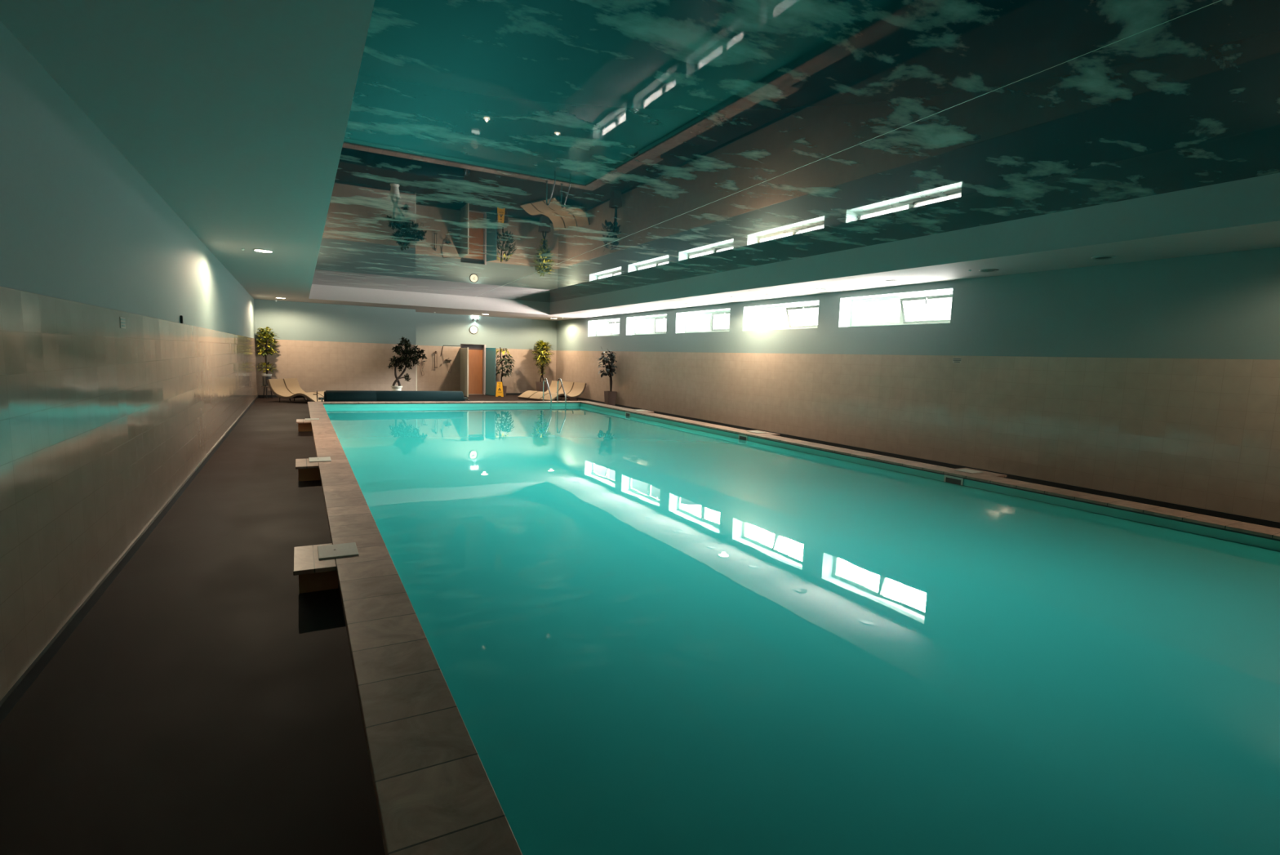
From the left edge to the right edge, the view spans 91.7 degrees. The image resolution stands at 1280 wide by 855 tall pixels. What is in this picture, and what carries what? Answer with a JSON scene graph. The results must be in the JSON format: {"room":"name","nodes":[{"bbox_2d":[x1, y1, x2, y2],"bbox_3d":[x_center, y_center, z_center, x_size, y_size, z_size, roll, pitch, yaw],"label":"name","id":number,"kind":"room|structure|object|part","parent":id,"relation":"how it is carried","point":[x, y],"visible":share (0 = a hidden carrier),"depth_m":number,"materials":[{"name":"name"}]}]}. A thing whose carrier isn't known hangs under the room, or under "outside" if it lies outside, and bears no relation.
{"room":"indoor swimming pool","nodes":[
{"label":"indoor swimming pool","id":0,"kind":"room"},
{"bbox_2d":[0,20,257,700],"bbox_3d":[-5.870,-0.924,7.849,0.262,3.358,29.900,-2,7,-29],"label":"wall","id":1,"kind":"structure","parent":0,"point":[102,423],"depth_m":4.06,"materials":[{"name":"beige tile"}]},
{"bbox_2d":[119,316,125,328],"bbox_3d":[-4.137,-0.838,4.966,0.006,0.088,0.165,-2,7,-29],"label":"wall sign","id":2,"kind":"object","parent":1,"relation":"attached to","point":[122,321],"visible":1,"depth_m":4.96,"materials":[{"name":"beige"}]},
{"bbox_2d":[0,395,257,724],"bbox_3d":[-5.797,0.606,8.070,0.030,0.075,29.470,-2,7,-29],"label":"baseboard","id":3,"kind":"structure","parent":1,"relation":"attached to","point":[10,700],"depth_m":3.89,"materials":[{"name":"grey tile"}]},
{"bbox_2d":[180,315,183,323],"bbox_3d":[-5.547,-1.308,7.518,0.026,0.095,0.060,-2,7,-29],"label":"thermometer","id":4,"kind":"object","parent":1,"relation":"attached to","point":[181,316],"visible":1,"depth_m":7.50,"materials":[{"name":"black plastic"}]},
{"bbox_2d":[0,394,585,854],"bbox_3d":[-1.590,0.405,12.063,11.852,0.120,32.830,-2,7,-29],"label":"floor","id":5,"kind":"structure","parent":0,"point":[204,703],"depth_m":3.01,"materials":[{"name":"tile"}]},
{"bbox_2d":[261,386,272,398],"bbox_3d":[-12.423,-1.175,20.695,0.350,0.401,0.350,-2,7,-29],"label":"plant stand","id":6,"kind":"object","parent":5,"relation":"on","point":[261,386],"visible":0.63,"depth_m":20.68,"materials":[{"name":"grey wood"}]},
{"bbox_2d":[255,326,279,386],"bbox_3d":[-12.287,-2.346,20.576,0.726,1.958,0.794,-2,7,-29],"label":"potted plant","id":7,"kind":"object","parent":6,"relation":"on","point":[268,335],"visible":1,"depth_m":20.50,"materials":[{"name":"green plant"}]},
{"bbox_3d":[-12.409,-1.574,20.651,0.290,0.400,0.290,-2,7,-29],"label":"pot","id":8,"kind":"part","parent":7,"relation":"part of","materials":[{"name":"grey metal"}]},
{"bbox_2d":[266,378,324,403],"bbox_3d":[-10.776,-1.143,19.552,1.605,0.719,0.650,3,6,7],"label":"sun lounger","id":9,"kind":"object","parent":5,"relation":"on","point":[277,387],"visible":0.91,"depth_m":19.42,"materials":[{"name":"grey wicker"}]},
{"bbox_2d":[283,377,324,401],"bbox_3d":[-10.691,-1.214,20.222,1.605,0.719,0.650,3,6,7],"label":"sun lounger","id":10,"kind":"object","parent":5,"relation":"on","point":[292,384],"visible":0.4,"depth_m":20.21,"materials":[{"name":"grey wicker"}]},
{"bbox_2d":[313,390,469,401],"bbox_3d":[-7.423,-0.861,18.837,4.410,0.516,0.508,-2,7,-29],"label":"reel","id":11,"kind":"object","parent":5,"relation":"on","point":[329,395],"visible":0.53,"depth_m":18.56,"materials":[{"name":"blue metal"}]},
{"bbox_2d":[386,337,426,391],"bbox_3d":[-8.370,-2.149,22.339,1.414,2.243,0.680,-2,7,-29],"label":"potted tree","id":12,"kind":"object","parent":5,"relation":"on","point":[406,352],"visible":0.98,"depth_m":22.20,"materials":[{"name":"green plant"}]},
{"bbox_3d":[-8.722,-1.258,22.264,0.400,0.465,0.400,-2,7,-29],"label":"pot","id":13,"kind":"part","parent":12,"relation":"part of","materials":[{"name":"white ceramic"}]},
{"bbox_2d":[460,346,468,396],"bbox_3d":[-7.069,-2.243,24.965,0.048,1.940,1.262,-2,7,-29],"label":"screen","id":14,"kind":"object","parent":5,"relation":"on","point":[464,351],"visible":0.81,"depth_m":24.81,"materials":[{"name":"grey"}]},
{"bbox_2d":[485,347,496,395],"bbox_3d":[-6.187,-2.311,25.712,0.044,1.970,0.775,-4,9,-43],"label":"screen","id":15,"kind":"object","parent":5,"relation":"on","point":[491,353],"visible":0.99,"depth_m":25.67,"materials":[{"name":"teal"}]},
{"bbox_2d":[495,381,503,396],"bbox_3d":[-5.724,-1.562,25.312,0.310,0.600,0.300,0,7,-15],"label":"sign","id":16,"kind":"object","parent":5,"relation":"on","point":[499,387],"visible":1,"depth_m":25.24,"materials":[{"name":"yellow plastic"}]},
{"bbox_2d":[495,346,515,395],"bbox_3d":[-5.596,-2.320,25.834,0.761,2.001,0.835,-2,7,-29],"label":"potted plant","id":17,"kind":"object","parent":5,"relation":"on","point":[507,371],"visible":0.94,"depth_m":25.67,"materials":[{"name":"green plant"}]},
{"bbox_3d":[-5.716,-1.522,25.862,0.330,0.400,0.330,-2,7,-29],"label":"pot","id":18,"kind":"part","parent":17,"relation":"part of","materials":[{"name":"grey"}]},
{"bbox_2d":[517,380,562,399],"bbox_3d":[-3.974,-1.505,24.895,0.650,0.720,1.802,7,8,41],"label":"sun lounger","id":19,"kind":"object","parent":5,"relation":"on","point":[553,386],"visible":0.54,"depth_m":25.20,"materials":[{"name":"beige plastic"}]},
{"bbox_2d":[531,339,554,391],"bbox_3d":[-4.145,-2.552,26.489,1.090,2.414,1.124,-2,7,-29],"label":"potted plant","id":20,"kind":"object","parent":5,"relation":"on","point":[543,359],"visible":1,"depth_m":26.38,"materials":[{"name":"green plant"}]},
{"bbox_3d":[-4.206,-1.653,26.597,0.400,0.600,0.400,-2,7,-29],"label":"pot","id":21,"kind":"part","parent":20,"relation":"part of","materials":[{"name":"grey"}]},
{"bbox_2d":[528,381,573,400],"bbox_3d":[-3.462,-1.438,24.450,0.650,0.720,1.802,7,8,41],"label":"sun lounger","id":22,"kind":"object","parent":5,"relation":"on","point":[567,385],"visible":0.62,"depth_m":24.78,"materials":[{"name":"beige plastic"}]},
{"bbox_2d":[540,382,586,400],"bbox_3d":[-2.951,-1.372,24.005,0.650,0.720,1.802,7,8,41],"label":"sun lounger","id":23,"kind":"object","parent":5,"relation":"on","point":[578,388],"visible":0.84,"depth_m":24.26,"materials":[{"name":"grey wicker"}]},
{"bbox_2d":[597,346,617,405],"bbox_3d":[-1.236,-1.817,22.095,0.769,2.114,0.714,-2,7,-29],"label":"potted plant","id":24,"kind":"object","parent":5,"relation":"on","point":[610,397],"visible":1,"depth_m":22.10,"materials":[{"name":"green plant"}]},
{"bbox_3d":[-1.073,-1.034,22.279,0.340,0.530,0.340,-2,7,-29],"label":"pot","id":25,"kind":"part","parent":24,"relation":"part of","materials":[{"name":"grey"}]},
{"bbox_2d":[323,403,1279,551],"bbox_3d":[-0.194,1.370,9.651,8.165,1.785,22.276,-2,7,-29],"label":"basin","id":26,"kind":"object","parent":5,"relation":"in","point":[1193,528],"visible":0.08,"depth_m":8.74,"materials":[{"name":"teal"}]},
{"bbox_2d":[307,401,522,854],"bbox_3d":[-3.721,0.652,7.622,0.360,0.220,22.590,-2,7,-29],"label":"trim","id":27,"kind":"structure","parent":26,"relation":"attached to","point":[434,793],"depth_m":2.61,"materials":[{"name":"grey tile"}]},
{"bbox_2d":[296,417,319,431],"bbox_3d":[-6.907,-0.047,12.918,0.419,0.234,0.540,-2,7,-29],"label":"starting block","id":28,"kind":"object","parent":27,"relation":"attached to","point":[304,424],"visible":0.99,"depth_m":12.81,"materials":[{"name":"brown stone"}]},
{"bbox_3d":[-6.907,-0.174,13.074,0.262,0.012,0.240,-2,7,-29],"label":"lid","id":29,"kind":"part","parent":28,"relation":"part of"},
{"bbox_2d":[295,456,331,480],"bbox_3d":[-4.322,0.559,8.227,0.419,0.234,0.640,-2,7,-29],"label":"starting block","id":30,"kind":"object","parent":27,"relation":"attached to","point":[308,468],"visible":1,"depth_m":8.09,"materials":[{"name":"brown stone"}]},
{"bbox_3d":[-4.322,0.431,8.383,0.262,0.012,0.340,-2,7,-29],"label":"lid","id":31,"kind":"part","parent":30,"relation":"part of","materials":[{"name":"white plastic"}]},
{"bbox_2d":[293,542,359,593],"bbox_3d":[-2.296,1.034,4.549,0.419,0.234,0.589,-2,7,-29],"label":"starting block","id":32,"kind":"object","parent":27,"relation":"attached to","point":[315,565],"visible":0.99,"depth_m":4.44,"materials":[{"name":"brown stone"}]},
{"bbox_3d":[-2.250,0.917,4.624,0.262,0.012,0.320,-2,7,-29],"label":"lid","id":33,"kind":"part","parent":32,"relation":"part of","materials":[{"name":"white plastic"}]},
{"bbox_2d":[322,400,580,403],"bbox_3d":[-5.496,-0.691,19.234,7.739,0.220,0.376,-2,7,-29],"label":"trim","id":34,"kind":"structure","parent":26,"relation":"attached to","point":[405,402],"depth_m":18.95,"materials":[{"name":"brown stone"}]},
{"bbox_2d":[542,377,566,407],"bbox_3d":[-2.815,-0.570,20.339,0.600,2.076,0.791,-2,7,-29],"label":"pool ladder","id":35,"kind":"object","parent":26,"relation":"attached to","point":[545,379],"visible":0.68,"depth_m":20.27,"materials":[{"name":"silver metal"}]},
{"bbox_3d":[-3.027,-0.562,20.206,0.042,2.076,0.763,-2,7,-29],"label":"handrail","id":36,"kind":"part","parent":35,"relation":"part of","materials":[{"name":"silver metal"}]},
{"bbox_3d":[-2.589,-0.574,20.447,0.042,2.076,0.763,-2,7,-29],"label":"handrail","id":37,"kind":"part","parent":35,"relation":"part of","materials":[{"name":"silver metal"}]},
{"bbox_2d":[323,402,1279,541],"bbox_3d":[-0.164,0.490,9.553,7.764,0.017,21.876,-2,7,-29],"label":"trim","id":38,"kind":"structure","parent":26,"relation":"attached to","point":[1191,522],"depth_m":8.94,"materials":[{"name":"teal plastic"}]},
{"bbox_2d":[324,405,1279,854],"bbox_3d":[-0.167,0.594,9.565,7.765,0.001,21.876,-2,7,-29],"label":"pool water","id":39,"kind":"object","parent":26,"relation":"in","point":[646,637],"visible":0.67,"depth_m":3.67,"materials":[{"name":"teal liquid"}]},
{"bbox_2d":[578,400,1279,539],"bbox_3d":[3.412,0.461,11.528,0.427,0.220,22.590,-2,7,-29],"label":"floor","id":40,"kind":"structure","parent":26,"relation":"attached to","point":[1255,529],"depth_m":8.29,"materials":[{"name":"brown stone"}]},
{"bbox_2d":[625,408,653,416],"bbox_3d":[-0.069,-0.371,18.126,0.698,0.272,0.700,-2,7,-29],"label":"skimmer","id":41,"kind":"object","parent":40,"relation":"attached to","point":[626,413],"visible":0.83,"depth_m":18.02,"materials":[{"name":"brown stone"}]},
{"bbox_2d":[737,430,780,440],"bbox_3d":[2.509,0.233,13.448,0.698,0.272,0.750,-2,7,-29],"label":"skimmer","id":42,"kind":"object","parent":40,"relation":"attached to","point":[740,436],"visible":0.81,"depth_m":13.35,"materials":[{"name":"brown stone"}]},
{"bbox_3d":[2.202,0.268,13.295,0.012,0.215,0.300,-2,7,-29],"label":"mouth frame","id":43,"kind":"part","parent":42,"relation":"part of","materials":[{"name":"grey"}]},
{"bbox_3d":[2.532,0.098,13.490,0.270,0.012,0.370,-2,7,-29],"label":"lid","id":44,"kind":"part","parent":42,"relation":"part of","materials":[{"name":"white plastic"}]},
{"bbox_2d":[943,467,1007,484],"bbox_3d":[4.875,0.787,9.153,0.698,0.272,0.640,-2,7,-29],"label":"skimmer","id":45,"kind":"object","parent":40,"relation":"attached to","point":[952,479],"visible":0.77,"depth_m":9.09,"materials":[{"name":"brown stone"}]},
{"bbox_3d":[4.554,0.819,9.027,0.012,0.215,0.300,-2,7,-29],"label":"mouth frame","id":46,"kind":"part","parent":45,"relation":"part of","materials":[{"name":"grey"}]},
{"bbox_3d":[4.884,0.649,9.221,0.270,0.012,0.280,-2,7,-29],"label":"lid","id":47,"kind":"part","parent":45,"relation":"part of","materials":[{"name":"white plastic"}]},
{"bbox_2d":[253,298,556,395],"bbox_3d":[-8.417,-2.814,24.166,11.452,3.358,1.792,-2,7,-29],"label":"wall","id":48,"kind":"structure","parent":0,"point":[325,347],"depth_m":22.58,"materials":[{"name":"beige tile"}]},
{"bbox_2d":[257,392,522,397],"bbox_3d":[-8.316,-1.270,24.267,11.192,0.075,1.560,-2,7,-29],"label":"baseboard","id":49,"kind":"structure","parent":48,"relation":"attached to","point":[507,393],"depth_m":21.18,"materials":[{"name":"brown tile"}]},
{"bbox_2d":[416,344,417,391],"bbox_3d":[-8.376,-2.112,23.267,0.029,1.964,0.034,-2,7,-29],"label":"trim","id":50,"kind":"structure","parent":48,"relation":"attached to","point":[416,344],"depth_m":23.28,"materials":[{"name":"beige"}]},
{"bbox_2d":[460,343,485,394],"bbox_3d":[-6.980,-2.417,25.877,1.040,2.090,0.260,-2,7,-29],"label":"door","id":51,"kind":"structure","parent":48,"relation":"in","point":[477,353],"depth_m":26.02,"materials":[{"name":"brown wood"}]},
{"bbox_3d":[-7.005,-3.350,25.846,0.950,0.190,0.060,-2,7,-29],"label":"transom panel","id":52,"kind":"part","parent":51,"relation":"part of","materials":[{"name":"grey"}]},
{"bbox_2d":[469,324,478,333],"bbox_3d":[-6.853,-4.029,25.587,0.356,0.356,0.045,-2,7,-29],"label":"wall clock","id":53,"kind":"object","parent":48,"relation":"attached to","point":[473,329],"visible":1,"depth_m":25.57,"materials":[{"name":"grey plastic"}]},
{"bbox_2d":[471,315,479,320],"bbox_3d":[-6.782,-4.474,25.539,0.300,0.185,0.098,-2,7,-29],"label":"emergency light","id":54,"kind":"object","parent":48,"relation":"attached to","point":[472,317],"visible":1,"depth_m":25.50,"materials":[{"name":"white plastic"}]},
{"bbox_2d":[595,321,611,335],"bbox_3d":[-1.384,-3.806,23.944,0.045,0.505,1.315,-2,7,-29],"label":"window pane","id":55,"kind":"object","parent":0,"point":[597,322],"depth_m":24.21,"materials":[{"name":"white glass"}]},
{"bbox_2d":[0,0,1279,320],"bbox_3d":[-1.046,-3.172,11.125,11.872,0.712,31.480,-2,7,-29],"label":"ceiling","id":56,"kind":"structure","parent":0,"point":[235,113],"depth_m":5.74,"materials":[{"name":"white paint"}]},
{"bbox_2d":[253,248,273,252],"bbox_3d":[-6.086,-2.854,10.032,0.295,0.016,0.295,-2,7,-29],"label":"recessed light","id":57,"kind":"object","parent":56,"relation":"in","point":[255,249],"visible":1,"depth_m":9.98,"materials":[{"name":"grey"}]},
{"bbox_2d":[254,249,271,252],"bbox_3d":[-6.086,-2.849,10.033,0.245,0.004,0.245,-2,7,-29],"label":"diffuser","id":58,"kind":"object","parent":57,"relation":"attached to","point":[261,251],"depth_m":10.01,"materials":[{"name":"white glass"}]},
{"bbox_2d":[814,288,828,289],"bbox_3d":[3.698,-2.812,12.624,0.271,0.014,0.271,-2,7,-29],"label":"recessed light","id":59,"kind":"object","parent":56,"relation":"in","point":[815,288],"visible":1,"depth_m":12.60,"materials":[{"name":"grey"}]},
{"bbox_2d":[884,280,900,282],"bbox_3d":[4.527,-2.618,11.119,0.271,0.014,0.271,-2,7,-29],"label":"recessed light","id":60,"kind":"object","parent":56,"relation":"in","point":[886,281],"visible":1,"depth_m":11.14,"materials":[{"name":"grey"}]},
{"bbox_2d":[978,268,998,271],"bbox_3d":[5.376,-2.419,9.579,0.271,0.014,0.271,-2,7,-29],"label":"recessed light","id":61,"kind":"object","parent":56,"relation":"in","point":[986,269],"visible":1,"depth_m":9.57,"materials":[{"name":"grey metal"}]},
{"bbox_2d":[1090,255,1115,259],"bbox_3d":[6.129,-2.242,8.212,0.271,0.014,0.271,-2,7,-29],"label":"recessed light","id":62,"kind":"object","parent":56,"relation":"in","point":[1101,257],"visible":1,"depth_m":8.20,"materials":[{"name":"grey metal"}]},
{"bbox_2d":[1095,257,1111,258],"bbox_3d":[6.129,-2.247,8.212,0.184,0.003,0.184,-2,7,-29],"label":"diffuser","id":63,"kind":"object","parent":62,"relation":"attached to","point":[1095,257],"depth_m":8.22,"materials":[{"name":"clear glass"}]},
{"bbox_2d":[311,0,1279,302],"bbox_3d":[-0.656,-3.180,10.126,8.052,0.050,26.170,-2,7,-29],"label":"ceiling","id":64,"kind":"structure","parent":0,"point":[488,145],"depth_m":5.23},
{"bbox_2d":[478,0,1221,295],"bbox_3d":[-0.266,-3.165,10.343,1.529,0.001,26.170,-2,7,-29],"label":"trim","id":65,"kind":"structure","parent":64,"relation":"attached to","point":[1220,0],"depth_m":4.62,"materials":[{"name":"grey metal"}]},
{"bbox_2d":[555,246,1279,522],"bbox_3d":[3.913,-1.282,14.072,0.432,3.358,31.430,-2,7,-29],"label":"wall","id":66,"kind":"structure","parent":0,"point":[1157,380],"depth_m":9.60,"materials":[{"name":"teal paint"}]},
{"bbox_2d":[587,318,619,336],"bbox_3d":[-1.205,-3.728,23.294,0.399,0.609,2.740,-2,7,-29],"label":"window","id":67,"kind":"structure","parent":66,"relation":"in","point":[593,325],"depth_m":24.14,"materials":[{"name":"white"}]},
{"bbox_3d":[-0.804,-3.639,22.737,0.060,0.505,1.261,-22,17,-25],"label":"tilting sash","id":68,"kind":"part","parent":67,"relation":"part of","materials":[{"name":"grey"}]},
{"bbox_2d":[626,313,666,334],"bbox_3d":[0.348,-3.364,20.474,0.399,0.609,2.700,-2,7,-29],"label":"window","id":69,"kind":"structure","parent":66,"relation":"in","point":[631,322],"depth_m":21.15,"materials":[{"name":"white"}]},
{"bbox_2d":[635,317,653,333],"bbox_3d":[0.174,-3.440,21.116,0.045,0.505,1.295,-2,7,-29],"label":"window pane","id":70,"kind":"object","parent":69,"relation":"attached to","point":[636,318],"depth_m":21.28,"materials":[{"name":"white glass"}]},
{"bbox_3d":[0.817,-3.291,19.964,0.060,0.505,1.241,-2,7,-29],"label":"tilting sash","id":71,"kind":"part","parent":69,"relation":"part of","materials":[{"name":"grey"}]},
{"bbox_2d":[675,307,730,333],"bbox_3d":[1.902,-2.999,17.655,0.399,0.609,2.680,-2,7,-29],"label":"window","id":72,"kind":"structure","parent":66,"relation":"in","point":[682,318],"depth_m":18.14,"materials":[{"name":"white"}]},
{"bbox_2d":[685,313,711,332],"bbox_3d":[1.730,-3.076,18.292,0.045,0.505,1.285,-2,7,-29],"label":"window pane","id":73,"kind":"object","parent":72,"relation":"attached to","point":[687,315],"depth_m":18.42,"materials":[{"name":"white glass"}]},
{"bbox_3d":[2.369,-2.928,17.148,0.060,0.505,1.231,-2,7,-29],"label":"tilting sash","id":74,"kind":"part","parent":72,"relation":"part of","materials":[{"name":"grey"}]},
{"bbox_2d":[742,299,819,330],"bbox_3d":[3.451,-2.636,14.844,0.399,0.609,2.640,-2,7,-29],"label":"window","id":75,"kind":"structure","parent":66,"relation":"in","point":[750,313],"depth_m":15.12,"materials":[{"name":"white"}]},
{"bbox_2d":[754,306,788,328],"bbox_3d":[3.284,-2.712,15.472,0.045,0.505,1.264,-2,7,-29],"label":"window pane","id":76,"kind":"object","parent":75,"relation":"attached to","point":[757,308],"depth_m":15.62,"materials":[{"name":"white glass"}]},
{"bbox_3d":[3.840,-2.550,14.308,0.060,0.505,1.212,-22,17,-25],"label":"tilting sash","id":77,"kind":"part","parent":75,"relation":"part of","materials":[{"name":"grey"}]},
{"bbox_2d":[838,287,953,327],"bbox_3d":[4.993,-2.275,12.045,0.399,0.609,2.581,-2,7,-29],"label":"window","id":78,"kind":"structure","parent":66,"relation":"in","point":[847,304],"depth_m":12.14,"materials":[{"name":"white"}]},
{"bbox_2d":[851,297,902,325],"bbox_3d":[4.832,-2.349,12.661,0.045,0.505,1.234,-2,7,-29],"label":"window pane","id":79,"kind":"object","parent":78,"relation":"attached to","point":[854,301],"depth_m":12.73,"materials":[{"name":"white glass"}]},
{"bbox_3d":[5.375,-2.191,11.523,0.060,0.505,1.183,-22,17,-25],"label":"tilting sash","id":80,"kind":"part","parent":78,"relation":"part of","materials":[{"name":"grey"}]},
{"bbox_2d":[575,397,1279,528],"bbox_3d":[3.677,0.256,14.124,0.030,0.075,31.000,-2,7,-29],"label":"baseboard","id":81,"kind":"structure","parent":66,"relation":"attached to","point":[1148,501],"depth_m":9.51,"materials":[{"name":"grey tile"}]},
{"bbox_2d":[952,357,961,363],"bbox_3d":[5.489,-1.159,10.745,0.006,0.088,0.165,-2,7,-29],"label":"wall sign","id":82,"kind":"object","parent":66,"relation":"attached to","point":[955,360],"visible":1,"depth_m":10.74,"materials":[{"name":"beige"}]}
]}

